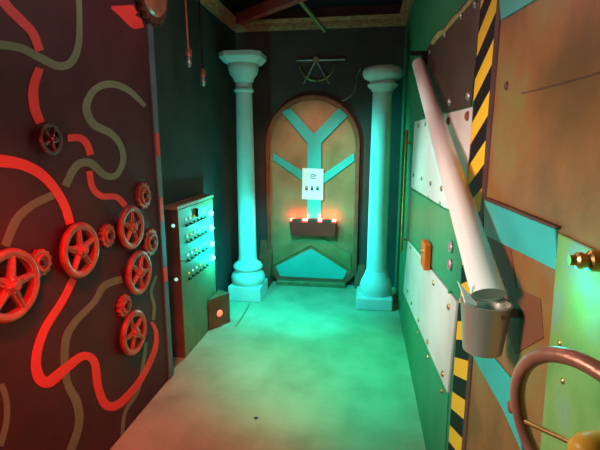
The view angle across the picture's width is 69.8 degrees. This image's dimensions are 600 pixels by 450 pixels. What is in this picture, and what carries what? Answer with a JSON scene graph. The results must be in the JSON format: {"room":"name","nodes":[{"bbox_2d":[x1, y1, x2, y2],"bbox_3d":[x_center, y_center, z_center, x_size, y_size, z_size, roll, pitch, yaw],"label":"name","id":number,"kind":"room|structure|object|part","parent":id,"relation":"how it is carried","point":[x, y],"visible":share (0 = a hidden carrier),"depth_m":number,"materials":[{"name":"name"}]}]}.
{"room":"escape room","nodes":[
{"label":"escape room","id":0,"kind":"room"},
{"bbox_2d":[0,0,167,449],"bbox_3d":[-1.313,-0.064,1.009,0.303,2.993,3.490,2,11,8],"label":"wall","id":1,"kind":"structure","parent":0,"point":[80,67],"depth_m":1.95,"materials":[{"name":"red paint"}]},
{"bbox_2d":[0,248,39,323],"bbox_3d":[-1.055,0.220,1.569,0.064,0.274,0.274,2,11,8],"label":"spoked wheel","id":2,"kind":"object","parent":1,"relation":"attached to","point":[10,284],"visible":1,"depth_m":1.59,"materials":[{"name":"red metal"}]},
{"bbox_2d":[30,249,51,276],"bbox_3d":[-1.040,0.153,1.734,0.042,0.112,0.112,2,11,8],"label":"gear","id":3,"kind":"object","parent":1,"relation":"attached to","point":[42,257],"visible":0.77,"depth_m":1.73,"materials":[{"name":"red metal"}]},
{"bbox_2d":[37,122,62,154],"bbox_3d":[-1.015,-0.350,1.747,0.066,0.132,0.123,7,13,31],"label":"spoked wheel","id":4,"kind":"object","parent":1,"relation":"attached to","point":[44,137],"visible":1,"depth_m":1.73,"materials":[{"name":"metal"}]},
{"bbox_2d":[59,222,98,278],"bbox_3d":[-0.995,0.114,1.951,0.064,0.256,0.256,2,11,8],"label":"spoked wheel","id":5,"kind":"object","parent":1,"relation":"attached to","point":[80,250],"visible":1,"depth_m":1.93,"materials":[{"name":"red metal"}]},
{"bbox_2d":[98,224,115,247],"bbox_3d":[-0.970,0.055,2.183,0.042,0.118,0.118,2,11,8],"label":"gear","id":6,"kind":"object","parent":1,"relation":"attached to","point":[106,235],"visible":1,"depth_m":2.16,"materials":[{"name":"red metal"}]},
{"bbox_2d":[116,294,131,316],"bbox_3d":[-0.955,0.444,2.358,0.042,0.122,0.122,2,11,8],"label":"gear","id":7,"kind":"object","parent":1,"relation":"attached to","point":[123,306],"visible":1,"depth_m":2.33,"materials":[{"name":"red metal"}]},
{"bbox_2d":[117,205,143,248],"bbox_3d":[-0.929,0.013,2.375,0.064,0.244,0.244,2,11,8],"label":"spoked wheel","id":8,"kind":"object","parent":1,"relation":"attached to","point":[136,229],"visible":1,"depth_m":2.35,"materials":[{"name":"red metal"}]},
{"bbox_2d":[120,310,146,355],"bbox_3d":[-0.938,0.610,2.433,0.064,0.256,0.256,2,11,8],"label":"spoked wheel","id":9,"kind":"object","parent":1,"relation":"attached to","point":[133,332],"visible":1,"depth_m":2.41,"materials":[{"name":"red metal"}]},
{"bbox_2d":[125,250,151,294],"bbox_3d":[-0.923,0.274,2.470,0.064,0.256,0.256,2,11,8],"label":"spoked wheel","id":10,"kind":"object","parent":1,"relation":"attached to","point":[132,270],"visible":1,"depth_m":2.45,"materials":[{"name":"red metal"}]},
{"bbox_2d":[135,183,150,208],"bbox_3d":[-0.913,-0.172,2.527,0.042,0.154,0.154,2,11,8],"label":"gear","id":11,"kind":"object","parent":1,"relation":"attached to","point":[142,193],"visible":1,"depth_m":2.50,"materials":[{"name":"red metal"}]},
{"bbox_2d":[142,228,157,255],"bbox_3d":[-0.906,0.105,2.625,0.042,0.168,0.168,2,11,8],"label":"gear","id":12,"kind":"object","parent":1,"relation":"attached to","point":[150,239],"visible":0.94,"depth_m":2.59,"materials":[{"name":"red metal"}]},
{"bbox_2d":[136,0,167,26],"bbox_3d":[-0.864,-1.381,2.516,0.050,0.399,0.400,2,11,8],"label":"gear","id":13,"kind":"object","parent":1,"relation":"attached to","point":[154,11],"visible":1,"depth_m":2.52,"materials":[{"name":"orange metal"}]},
{"bbox_3d":[-0.849,-1.380,2.514,0.020,0.300,0.300,2,11,8],"label":"plate","id":14,"kind":"part","parent":13,"relation":"part of","materials":[{"name":"orange metal"}]},
{"bbox_2d":[146,22,173,378],"bbox_3d":[-0.942,-0.072,2.780,0.116,2.300,0.064,2,11,8],"label":"trim","id":15,"kind":"structure","parent":1,"relation":"attached to","point":[150,40],"depth_m":2.74,"materials":[{"name":"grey metal"}]},
{"bbox_2d":[146,0,238,291],"bbox_3d":[-0.948,-0.605,3.784,0.180,2.970,2.210,2,11,8],"label":"wall","id":16,"kind":"structure","parent":0,"point":[197,122],"depth_m":3.70,"materials":[{"name":"paint"}]},
{"bbox_2d":[197,0,235,30],"bbox_3d":[-0.773,-1.967,3.849,0.070,0.098,1.374,2,11,8],"label":"trim","id":17,"kind":"structure","parent":16,"relation":"attached to","point":[216,7],"depth_m":4.04,"materials":[{"name":"brown wood"}]},
{"bbox_2d":[110,281,425,449],"bbox_3d":[-0.166,1.236,2.321,2.260,0.102,5.900,2,11,8],"label":"floor","id":18,"kind":"structure","parent":0,"point":[297,367],"depth_m":2.89,"materials":[{"name":"concrete"}]},
{"bbox_2d":[164,194,215,357],"bbox_3d":[-0.855,0.370,3.502,0.140,1.160,0.740,2,11,8],"label":"cabinet","id":19,"kind":"object","parent":18,"relation":"on","point":[189,226],"visible":1,"depth_m":3.29,"materials":[{"name":"grey metal"}]},
{"bbox_2d":[208,289,229,330],"bbox_3d":[-0.705,0.756,3.831,0.123,0.280,0.286,2,11,8],"label":"box","id":20,"kind":"object","parent":18,"relation":"on","point":[219,303],"visible":1,"depth_m":3.79,"materials":[{"name":"orange paint"}]},
{"bbox_2d":[219,49,267,301],"bbox_3d":[-0.546,-0.440,4.345,0.400,2.435,0.400,2,11,8],"label":"column","id":21,"kind":"structure","parent":18,"relation":"on","point":[249,283],"depth_m":4.28,"materials":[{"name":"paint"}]},
{"bbox_2d":[356,64,403,310],"bbox_3d":[0.759,-0.325,4.143,0.375,2.285,0.375,2,11,8],"label":"column","id":22,"kind":"structure","parent":18,"relation":"on","point":[374,292],"depth_m":4.07,"materials":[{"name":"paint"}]},
{"bbox_2d":[236,0,306,24],"bbox_3d":[-0.209,-2.024,3.938,0.080,0.100,1.303,-9,14,-39],"label":"ceiling beam","id":23,"kind":"structure","parent":0,"point":[268,7],"depth_m":4.06,"materials":[{"name":"brown wood"}]},
{"bbox_2d":[299,2,326,32],"bbox_3d":[0.116,-1.877,3.871,0.338,0.225,0.040,-10,15,-42],"label":"rod","id":24,"kind":"object","parent":23,"relation":"hanging from","point":[304,6],"visible":0.86,"depth_m":3.86,"materials":[{"name":"green metal"}]},
{"bbox_2d":[224,0,402,11],"bbox_3d":[-0.166,-1.779,1.745,2.260,0.100,5.900,2,11,8],"label":"ceiling","id":25,"kind":"structure","parent":0,"point":[236,5],"depth_m":4.30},
{"bbox_2d":[184,0,191,66],"bbox_3d":[-0.774,-1.517,2.919,0.048,0.854,0.048,2,11,8],"label":"pendant bulb","id":26,"kind":"object","parent":25,"relation":"hanging from","point":[188,53],"visible":1,"depth_m":2.96,"materials":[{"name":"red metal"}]},
{"bbox_2d":[185,47,191,57],"bbox_3d":[-0.774,-1.196,2.980,0.048,0.060,0.048,2,11,8],"label":"socket","id":27,"kind":"object","parent":26,"relation":"attached to","point":[188,53],"depth_m":2.96,"materials":[{"name":"orange metal"}]},
{"bbox_3d":[-0.774,-1.132,2.992,0.040,0.070,0.040,2,11,8],"label":"bulb","id":28,"kind":"part","parent":26,"relation":"part of","materials":[{"name":"clear glass"}]},
{"bbox_2d":[198,0,205,85],"bbox_3d":[-0.744,-1.529,3.220,0.048,0.943,0.048,2,11,8],"label":"pendant bulb","id":29,"kind":"object","parent":25,"relation":"hanging from","point":[202,71],"visible":1,"depth_m":3.26,"materials":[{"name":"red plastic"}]},
{"bbox_2d":[200,69,205,76],"bbox_3d":[-0.744,-1.164,3.290,0.048,0.060,0.048,2,11,8],"label":"socket","id":30,"kind":"object","parent":29,"relation":"attached to","point":[202,72],"depth_m":3.27,"materials":[{"name":"orange metal"}]},
{"bbox_3d":[-0.744,-1.100,3.302,0.040,0.070,0.040,2,11,8],"label":"bulb","id":31,"kind":"part","parent":29,"relation":"part of","materials":[{"name":"glass"}]},
{"bbox_2d":[235,4,405,286],"bbox_3d":[0.261,-0.799,4.801,2.260,2.970,0.200,2,11,8],"label":"wall","id":32,"kind":"structure","parent":0,"point":[280,80],"depth_m":4.57,"materials":[{"name":"paint"}]},
{"bbox_2d":[259,95,364,288],"bbox_3d":[0.110,-0.323,4.628,1.210,2.100,0.357,2,11,8],"label":"door","id":33,"kind":"structure","parent":32,"relation":"in","point":[309,131],"depth_m":4.77,"materials":[{"name":"brown wood"}]},
{"bbox_3d":[0.127,0.660,4.930,0.790,0.055,0.130,2,11,8],"label":"sill","id":34,"kind":"part","parent":33,"relation":"part of","materials":[{"name":"green metal"}]},
{"bbox_3d":[0.126,0.453,4.919,0.819,0.373,0.012,2,11,8],"label":"kick plate","id":35,"kind":"part","parent":33,"relation":"part of","materials":[{"name":"teal paint"}]},
{"bbox_2d":[302,168,322,199],"bbox_3d":[0.138,-0.449,4.715,0.236,0.348,0.007,2,11,8],"label":"paper notice","id":36,"kind":"object","parent":33,"relation":"attached to","point":[312,179],"visible":1,"depth_m":4.71,"materials":[{"name":"white paper"}]},
{"bbox_2d":[289,218,336,236],"bbox_3d":[0.143,0.027,4.756,0.517,0.192,0.100,2,11,8],"label":"box","id":37,"kind":"object","parent":33,"relation":"attached to","point":[307,227],"visible":1,"depth_m":4.72,"materials":[{"name":"brown wood"}]},
{"bbox_2d":[234,14,405,31],"bbox_3d":[0.181,-2.078,4.430,1.780,0.098,0.070,2,11,8],"label":"trim","id":38,"kind":"structure","parent":32,"relation":"attached to","point":[383,20],"depth_m":4.42,"materials":[{"name":"brown wood"}]},
{"bbox_2d":[296,57,344,83],"bbox_3d":[0.216,-1.626,4.533,0.511,0.279,0.048,2,11,8],"label":"wall ornament","id":39,"kind":"object","parent":32,"relation":"attached to","point":[315,59],"visible":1,"depth_m":4.52,"materials":[{"name":"silver metal"}]},
{"bbox_3d":[0.235,-1.611,4.527,0.153,0.252,0.020,2,11,8],"label":"divider leg","id":40,"kind":"part","parent":39,"relation":"part of","materials":[{"name":"silver metal"}]},
{"bbox_2d":[394,0,475,449],"bbox_3d":[0.739,-0.226,1.799,0.200,2.970,5.700,2,11,8],"label":"wall","id":41,"kind":"structure","parent":0,"point":[426,18],"depth_m":3.48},
{"bbox_2d":[400,130,411,251],"bbox_3d":[0.872,-0.268,3.542,0.052,1.000,0.024,2,11,8],"label":"handle","id":42,"kind":"object","parent":41,"relation":"attached to","point":[406,131],"visible":1,"depth_m":3.53,"materials":[{"name":"gold metal"}]},
{"bbox_2d":[399,0,413,23],"bbox_3d":[0.880,-1.873,3.355,0.070,0.098,1.874,2,11,8],"label":"trim","id":43,"kind":"structure","parent":41,"relation":"attached to","point":[406,6],"depth_m":3.95,"materials":[{"name":"brown wood"}]},
{"bbox_2d":[400,293,448,449],"bbox_3d":[0.764,0.817,2.890,0.012,0.683,2.262,2,11,8],"label":"wall plate","id":44,"kind":"object","parent":41,"relation":"attached to","point":[432,398],"visible":0.85,"depth_m":2.31,"materials":[{"name":"green metal"}]},
{"bbox_2d":[403,241,458,392],"bbox_3d":[0.739,0.434,2.669,0.019,0.683,2.047,2,11,8],"label":"wall plate","id":45,"kind":"object","parent":41,"relation":"attached to","point":[434,310],"visible":0.98,"depth_m":2.11,"materials":[{"name":"white metal"}]},
{"bbox_2d":[420,239,431,270],"bbox_3d":[0.667,0.158,2.301,0.046,0.140,0.140,2,11,8],"label":"block","id":46,"kind":"object","parent":45,"relation":"attached to","point":[426,247],"visible":1,"depth_m":2.24,"materials":[{"name":"paint"}]},
{"bbox_2d":[409,189,461,298],"bbox_3d":[0.720,0.042,2.471,0.020,0.484,1.890,2,11,8],"label":"wall plate","id":47,"kind":"object","parent":41,"relation":"attached to","point":[428,220],"depth_m":2.06,"materials":[{"name":"green metal"}]},
{"bbox_3d":[0.605,0.160,1.743,0.013,0.052,0.052,2,11,8],"label":"push button","id":48,"kind":"part","parent":47,"relation":"part of","materials":[{"name":"pink plastic"}]},
{"bbox_3d":[0.606,0.088,1.733,0.013,0.052,0.052,2,11,8],"label":"push button","id":49,"kind":"part","parent":47,"relation":"part of","materials":[{"name":"pink plastic"}]},
{"bbox_2d":[411,107,472,208],"bbox_3d":[0.718,-0.365,2.388,0.022,0.491,1.843,2,11,8],"label":"wall plate","id":50,"kind":"object","parent":41,"relation":"attached to","point":[425,176],"visible":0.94,"depth_m":2.21,"materials":[{"name":"white metal"}]},
{"bbox_2d":[423,0,480,116],"bbox_3d":[0.686,-0.753,2.084,0.017,0.450,1.399,2,11,8],"label":"wall plate","id":51,"kind":"object","parent":41,"relation":"attached to","point":[452,52],"visible":0.87,"depth_m":1.75,"materials":[{"name":"brown metal"}]},
{"bbox_2d":[410,50,506,300],"bbox_3d":[0.585,-0.435,1.793,0.112,0.914,1.918,2,11,8],"label":"tube","id":52,"kind":"object","parent":41,"relation":"attached to","point":[483,277],"visible":0.97,"depth_m":1.24,"materials":[{"name":"plastic"}]},
{"bbox_2d":[448,0,496,449],"bbox_3d":[0.573,0.032,1.434,0.005,2.600,0.205,2,11,8],"label":"strip","id":53,"kind":"object","parent":41,"relation":"attached to","point":[488,7],"visible":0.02,"depth_m":1.40,"materials":[{"name":"yellow paint"}]},
{"bbox_2d":[457,281,518,358],"bbox_3d":[0.426,0.210,0.992,0.116,0.168,0.114,-9,14,-38],"label":"bucket","id":54,"kind":"object","parent":41,"relation":"attached to","point":[485,325],"depth_m":0.96,"materials":[{"name":"silver metal"}]},
{"bbox_3d":[0.379,0.161,0.977,0.047,0.065,0.006,2,11,8],"label":"paper strip","id":55,"kind":"part","parent":54,"relation":"part of","materials":[{"name":"paper"}]},
{"bbox_2d":[461,0,599,449],"bbox_3d":[0.401,0.233,0.379,0.026,2.600,1.970,2,11,8],"label":"door","id":56,"kind":"structure","parent":41,"relation":"in","point":[540,207],"depth_m":0.86,"materials":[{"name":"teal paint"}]},
{"bbox_2d":[510,346,599,449],"bbox_3d":[0.364,0.262,0.510,0.110,0.241,0.244,-3,11,-17],"label":"handwheel","id":57,"kind":"object","parent":56,"relation":"attached to","point":[590,439],"visible":1,"depth_m":0.54,"materials":[{"name":"orange metal"}]},
{"bbox_3d":[0.420,0.305,0.496,0.006,0.464,0.676,2,11,8],"label":"patina plate","id":58,"kind":"part","parent":56,"relation":"part of","materials":[{"name":"green metal"}]},
{"bbox_2d":[567,250,599,271],"bbox_3d":[0.405,0.050,0.592,0.064,0.031,0.031,2,11,8],"label":"brass nozzle","id":59,"kind":"object","parent":56,"relation":"attached to","point":[590,260],"visible":1,"depth_m":0.59,"materials":[{"name":"gold metal"}]}
]}

